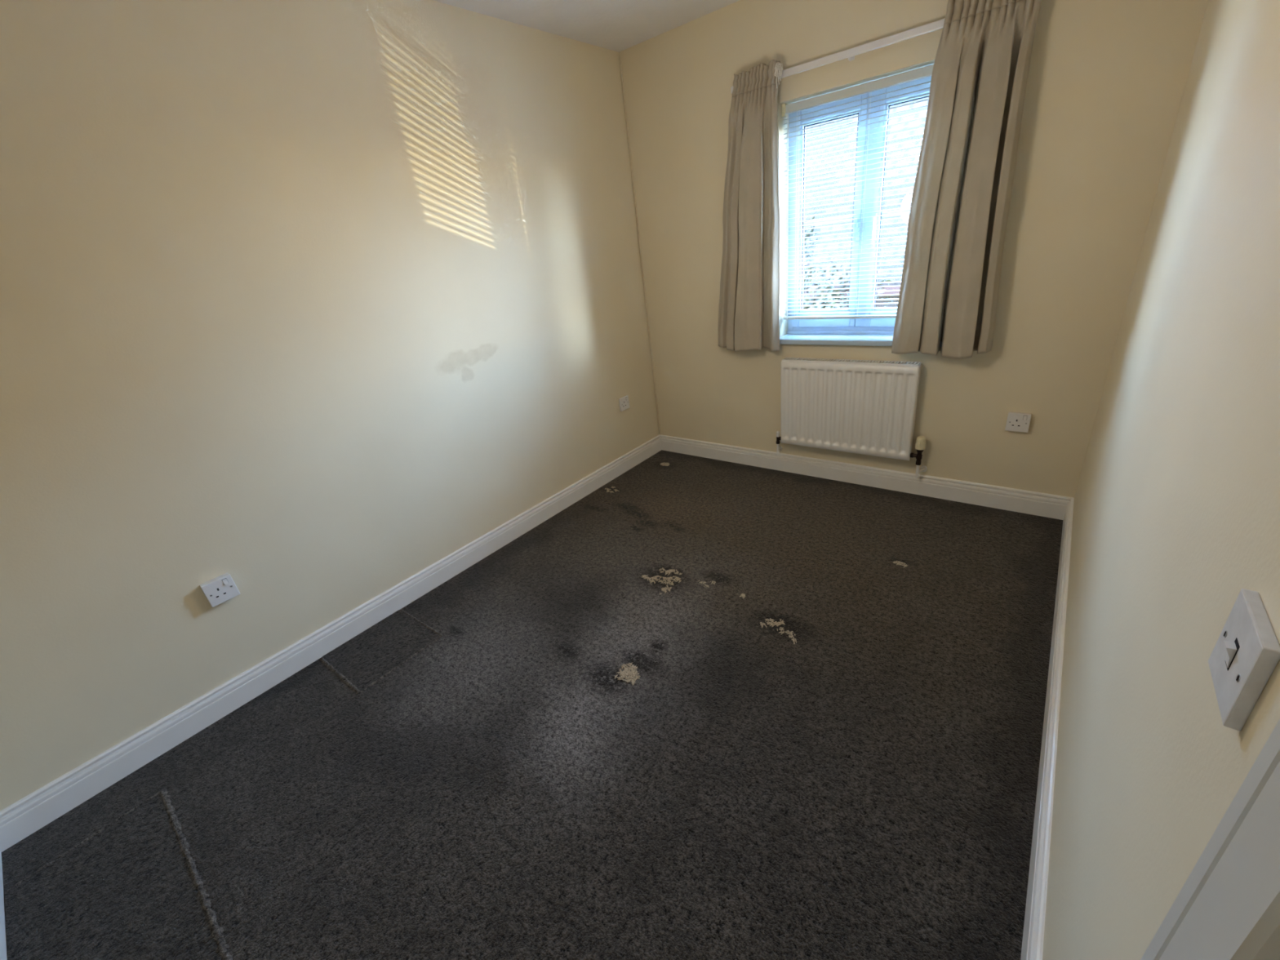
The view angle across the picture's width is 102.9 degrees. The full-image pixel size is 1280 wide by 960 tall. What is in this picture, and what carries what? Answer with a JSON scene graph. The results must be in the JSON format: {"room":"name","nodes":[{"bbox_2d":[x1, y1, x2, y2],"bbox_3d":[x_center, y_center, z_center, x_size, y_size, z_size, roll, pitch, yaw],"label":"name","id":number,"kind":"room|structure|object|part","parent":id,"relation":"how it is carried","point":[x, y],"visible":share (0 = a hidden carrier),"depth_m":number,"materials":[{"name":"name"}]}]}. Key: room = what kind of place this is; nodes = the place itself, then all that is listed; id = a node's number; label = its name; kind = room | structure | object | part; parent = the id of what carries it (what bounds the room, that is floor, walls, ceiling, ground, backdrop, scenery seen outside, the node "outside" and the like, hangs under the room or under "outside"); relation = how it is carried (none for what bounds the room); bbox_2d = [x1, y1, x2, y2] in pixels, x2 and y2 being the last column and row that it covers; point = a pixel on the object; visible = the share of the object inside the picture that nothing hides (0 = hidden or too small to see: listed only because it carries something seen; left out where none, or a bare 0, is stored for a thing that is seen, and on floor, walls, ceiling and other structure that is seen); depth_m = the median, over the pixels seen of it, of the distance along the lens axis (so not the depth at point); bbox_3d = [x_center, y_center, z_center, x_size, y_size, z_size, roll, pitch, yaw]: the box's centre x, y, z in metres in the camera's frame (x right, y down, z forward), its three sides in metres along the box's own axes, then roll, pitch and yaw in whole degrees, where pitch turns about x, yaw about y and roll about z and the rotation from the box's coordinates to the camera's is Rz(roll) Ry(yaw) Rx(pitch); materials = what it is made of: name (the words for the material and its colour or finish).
{"room":"empty bedroom","nodes":[
{"label":"empty bedroom","id":0,"kind":"room"},
{"bbox_2d":[0,0,659,810],"bbox_3d":[-1.081,-0.605,2.260,0.250,2.470,3.692,13,31,37],"label":"wall","id":1,"kind":"structure","parent":0,"point":[305,303],"depth_m":1.78,"materials":[{"name":"beige paint"}]},
{"bbox_2d":[199,573,240,607],"bbox_3d":[-1.477,0.386,1.795,0.034,0.086,0.086,13,31,37],"label":"wall socket","id":2,"kind":"object","parent":1,"relation":"attached to","point":[223,588],"visible":1,"depth_m":1.78,"materials":[{"name":"white plastic"}]},
{"bbox_2d":[0,434,661,852],"bbox_3d":[-0.868,0.381,2.606,0.018,0.113,3.346,13,31,37],"label":"baseboard","id":3,"kind":"structure","parent":1,"relation":"attached to","point":[21,819],"depth_m":1.95,"materials":[{"name":"white paint"}]},
{"bbox_2d":[618,395,629,411],"bbox_3d":[-0.101,-0.503,3.350,0.016,0.086,0.086,13,31,37],"label":"wall socket","id":4,"kind":"object","parent":1,"relation":"attached to","point":[624,402],"visible":1,"depth_m":3.34,"materials":[{"name":"white plastic"}]},
{"bbox_2d":[1,449,1062,959],"bbox_3d":[0.059,0.692,1.958,2.351,0.120,3.346,13,31,37],"label":"floor","id":5,"kind":"structure","parent":0,"point":[864,786],"depth_m":1.55,"materials":[{"name":"grey carpet"}]},
{"bbox_2d":[4,788,232,959],"bbox_3d":[-1.226,1.135,1.204,1.004,0.007,0.353,13,31,37],"label":"carpet patch","id":6,"kind":"object","parent":5,"relation":"on","point":[132,889],"visible":1,"depth_m":1.33,"materials":[{"name":"grey carpet"}]},
{"bbox_2d":[319,608,442,693],"bbox_3d":[-1.073,0.693,2.118,0.353,0.007,0.371,13,31,37],"label":"carpet patch","id":7,"kind":"object","parent":5,"relation":"on","point":[362,661],"visible":1,"depth_m":2.10,"materials":[{"name":"grey carpet"}]},
{"bbox_2d":[604,486,619,493],"bbox_3d":[-0.181,0.061,3.236,0.077,0.007,0.096,-15,26,-15],"label":"carpet hole","id":8,"kind":"object","parent":5,"relation":"on","point":[607,489],"visible":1,"depth_m":3.23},
{"bbox_2d":[614,662,640,685],"bbox_3d":[-0.039,0.693,1.831,0.098,0.007,0.093,13,31,37],"label":"carpet hole","id":9,"kind":"object","parent":5,"relation":"on","point":[625,673],"visible":1,"depth_m":1.83,"materials":[{"name":"beige"}]},
{"bbox_2d":[641,567,682,594],"bbox_3d":[0.116,0.448,2.320,0.164,0.007,0.182,-19,27,-24],"label":"carpet hole","id":10,"kind":"object","parent":5,"relation":"on","point":[670,571],"visible":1,"depth_m":2.32,"materials":[{"name":"beige"}]},
{"bbox_2d":[660,462,669,466],"bbox_3d":[0.170,-0.109,3.507,0.071,0.008,0.062,-1,26,14],"label":"carpet hole","id":11,"kind":"object","parent":5,"relation":"on","point":[664,463],"visible":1,"depth_m":3.50,"materials":[{"name":"beige"}]},
{"bbox_2d":[698,580,715,587],"bbox_3d":[0.298,0.452,2.259,0.060,0.006,0.069,-20,28,-26],"label":"carpet hole","id":12,"kind":"object","parent":5,"relation":"on","point":[700,582],"visible":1,"depth_m":2.25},
{"bbox_2d":[760,617,796,644],"bbox_3d":[0.541,0.566,1.946,0.088,0.007,0.165,-27,31,-36],"label":"carpet hole","id":13,"kind":"object","parent":5,"relation":"on","point":[776,623],"visible":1,"depth_m":1.97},
{"bbox_2d":[893,560,906,567],"bbox_3d":[1.132,0.364,2.218,0.035,0.007,0.060,-24,29,-32],"label":"carpet hole","id":14,"kind":"object","parent":5,"relation":"on","point":[895,562],"visible":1,"depth_m":2.22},
{"bbox_2d":[433,0,739,52],"bbox_3d":[-0.266,-1.569,0.975,2.721,0.150,3.692,13,31,37],"label":"ceiling","id":15,"kind":"structure","parent":0,"point":[616,25],"depth_m":2.35,"materials":[{"name":"white paint"}]},
{"bbox_2d":[618,0,1208,497],"bbox_3d":[1.053,-1.057,2.644,2.471,2.470,0.195,13,31,37],"label":"wall","id":16,"kind":"structure","parent":0,"point":[1107,79],"depth_m":2.27,"materials":[{"name":"beige paint"}]},
{"bbox_2d":[618,54,660,435],"bbox_3d":[0.018,-1.332,3.262,0.012,2.220,0.010,13,31,37],"label":"trim","id":17,"kind":"structure","parent":16,"relation":"attached to","point":[619,55],"depth_m":3.16,"materials":[{"name":"beige paint"}]},
{"bbox_2d":[730,17,945,93],"bbox_3d":[0.938,-1.805,2.140,1.230,0.044,0.046,13,31,37],"label":"track","id":18,"kind":"object","parent":16,"relation":"attached to","point":[851,53],"visible":0.43,"depth_m":2.12,"materials":[{"name":"white plastic"}]},
{"bbox_2d":[718,59,782,351],"bbox_3d":[0.542,-1.333,2.656,0.410,1.307,0.105,13,31,37],"label":"curtain","id":19,"kind":"object","parent":18,"relation":"hanging from","point":[748,307],"visible":1,"depth_m":2.61,"materials":[{"name":"beige fabric"}]},
{"bbox_3d":[0.627,-1.831,2.308,0.036,0.094,0.024,13,31,37],"label":"tied cord","id":20,"kind":"part","parent":19,"relation":"part of","materials":[{"name":"white fabric"}]},
{"bbox_2d":[891,0,1040,359],"bbox_3d":[1.295,-1.173,2.075,0.402,1.324,0.139,13,31,37],"label":"curtain","id":21,"kind":"object","parent":18,"relation":"hanging from","point":[961,202],"visible":1,"depth_m":2.03,"materials":[{"name":"beige fabric"}]},
{"bbox_2d":[776,357,927,478],"bbox_3d":[1.127,-0.354,2.783,0.829,0.599,0.083,13,31,37],"label":"radiator","id":22,"kind":"object","parent":16,"relation":"attached to","point":[868,407],"visible":1,"depth_m":2.71,"materials":[{"name":"white metal"}]},
{"bbox_2d":[782,357,920,367],"bbox_3d":[1.078,-0.616,2.663,0.688,0.015,0.057,13,31,37],"label":"grille","id":23,"kind":"object","parent":22,"relation":"attached to","point":[788,362],"depth_m":2.66,"materials":[{"name":"white metal"}]},
{"bbox_3d":[1.377,-0.344,2.556,0.003,0.475,0.046,13,31,37],"label":"panel","id":24,"kind":"part","parent":22,"relation":"part of","materials":[{"name":"white metal"}]},
{"bbox_2d":[779,75,941,346],"bbox_3d":[1.079,-1.241,2.465,0.866,1.125,0.215,13,31,37],"label":"window","id":25,"kind":"structure","parent":16,"relation":"in","point":[859,331],"depth_m":2.56,"materials":[{"name":"white plastic"}]},
{"bbox_3d":[0.961,-1.317,2.620,0.345,1.027,0.048,13,31,37],"label":"sash","id":26,"kind":"part","parent":25,"relation":"part of","materials":[{"name":"white plastic"}]},
{"bbox_3d":[1.122,-1.282,2.509,0.806,1.097,0.069,13,31,37],"label":"frame","id":27,"kind":"part","parent":25,"relation":"part of","materials":[{"name":"white plastic"}]},
{"bbox_3d":[1.064,-1.238,2.516,0.020,0.120,0.032,13,31,37],"label":"handle","id":28,"kind":"part","parent":25,"relation":"part of","materials":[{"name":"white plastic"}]},
{"bbox_2d":[781,64,933,320],"bbox_3d":[1.059,-1.282,2.426,0.802,1.007,0.045,13,31,37],"label":"blind","id":29,"kind":"object","parent":25,"relation":"attached to","point":[924,72],"visible":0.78,"depth_m":2.42,"materials":[{"name":"white plastic"}]},
{"bbox_3d":[0.810,-1.328,2.632,0.001,0.965,0.028,13,31,37],"label":"ladder cord","id":30,"kind":"part","parent":29,"relation":"part of","materials":[{"name":"white fabric"}]},
{"bbox_3d":[1.120,-0.842,2.636,0.790,0.014,0.024,13,31,37],"label":"rail","id":31,"kind":"part","parent":29,"relation":"part of","materials":[{"name":"white paint"}]},
{"bbox_3d":[1.065,-1.271,2.437,0.001,0.965,0.028,13,31,37],"label":"ladder cord","id":32,"kind":"part","parent":29,"relation":"part of","materials":[{"name":"white fabric"}]},
{"bbox_3d":[1.129,-0.737,2.678,0.866,0.028,0.170,13,31,37],"label":"sill","id":33,"kind":"part","parent":25,"relation":"part of","materials":[{"name":"white plastic"}]},
{"bbox_3d":[1.126,-1.224,2.468,0.020,0.120,0.032,13,31,37],"label":"handle","id":34,"kind":"part","parent":25,"relation":"part of","materials":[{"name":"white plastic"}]},
{"bbox_3d":[1.272,-1.247,2.383,0.345,1.027,0.048,13,31,37],"label":"sash","id":35,"kind":"part","parent":25,"relation":"part of","materials":[{"name":"white plastic"}]},
{"bbox_2d":[659,434,1073,519],"bbox_3d":[1.064,-0.072,3.049,2.351,0.113,0.018,13,31,37],"label":"baseboard","id":36,"kind":"structure","parent":16,"relation":"attached to","point":[1033,503],"depth_m":2.81,"materials":[{"name":"white paint"}]},
{"bbox_2d":[1004,411,1031,432],"bbox_3d":[1.731,-0.265,2.334,0.086,0.086,0.028,13,31,37],"label":"wall socket","id":37,"kind":"object","parent":16,"relation":"attached to","point":[1016,421],"visible":1,"depth_m":2.33,"materials":[{"name":"white plastic"}]},
{"bbox_2d":[1042,0,1279,959],"bbox_3d":[0.890,-0.150,0.729,0.120,2.470,3.346,13,31,37],"label":"wall","id":38,"kind":"structure","parent":0,"point":[1176,512],"depth_m":0.76,"materials":[{"name":"beige paint"}]},
{"bbox_2d":[1020,497,1074,959],"bbox_3d":[1.269,0.591,1.560,0.018,0.113,2.332,13,31,37],"label":"baseboard","id":39,"kind":"structure","parent":38,"relation":"attached to","point":[1032,948],"depth_m":1.26,"materials":[{"name":"white paint"}]},
{"bbox_2d":[1140,719,1279,959],"bbox_3d":[0.146,0.335,0.013,0.018,2.126,0.952,13,31,37],"label":"trim","id":40,"kind":"structure","parent":38,"relation":"attached to","point":[1228,907],"depth_m":0.35,"materials":[{"name":"white paint"}]},
{"bbox_2d":[1208,588,1279,730],"bbox_3d":[0.513,0.152,0.439,0.017,0.086,0.086,13,31,37],"label":"light switch","id":41,"kind":"object","parent":38,"relation":"attached to","point":[1246,653],"visible":1,"depth_m":0.42,"materials":[{"name":"white plastic"}]},
{"bbox_3d":[-1.100,0.335,0.234,2.471,2.470,0.150,13,31,37],"label":"wall","id":42,"kind":"structure","parent":0,"visible":0},
{"bbox_2d":[0,851,7,959],"bbox_3d":[-0.973,1.245,0.769,2.351,0.113,0.018,13,31,37],"label":"baseboard","id":43,"kind":"structure","parent":42,"relation":"attached to","point":[3,953],"depth_m":1.30,"materials":[{"name":"white paint"}]},
{"label":"outside","id":44,"kind":"structure","parent":0,"visible":0},
{"bbox_3d":[25.151,-13.559,32.593,120.000,0.200,79.400,13,31,37],"label":"ground","id":45,"kind":"structure","parent":44,"visible":0},
{"bbox_2d":[803,216,820,307],"bbox_3d":[3.542,-5.006,14.278,3.775,4.672,3.624,13,31,37],"label":"tree","id":46,"kind":"object","parent":45,"relation":"on","point":[807,234],"visible":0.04,"depth_m":12.95,"materials":[{"name":"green plant"}]},
{"bbox_2d":[803,115,854,309],"bbox_3d":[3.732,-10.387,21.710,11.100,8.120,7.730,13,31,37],"label":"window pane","id":47,"kind":"structure","parent":45,"relation":"on","point":[851,120],"depth_m":16.96,"materials":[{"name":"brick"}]},
{"bbox_2d":[803,254,893,309],"bbox_3d":[2.985,-2.065,9.224,2.694,3.718,2.641,13,31,37],"label":"tree","id":48,"kind":"object","parent":45,"relation":"on","point":[814,259],"visible":0.08,"depth_m":8.43,"materials":[{"name":"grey plant"}]},
{"bbox_2d":[803,97,928,308],"bbox_3d":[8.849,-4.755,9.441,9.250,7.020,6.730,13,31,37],"label":"window pane","id":49,"kind":"structure","parent":45,"relation":"on","point":[907,180],"depth_m":9.80,"materials":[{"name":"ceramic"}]}
]}

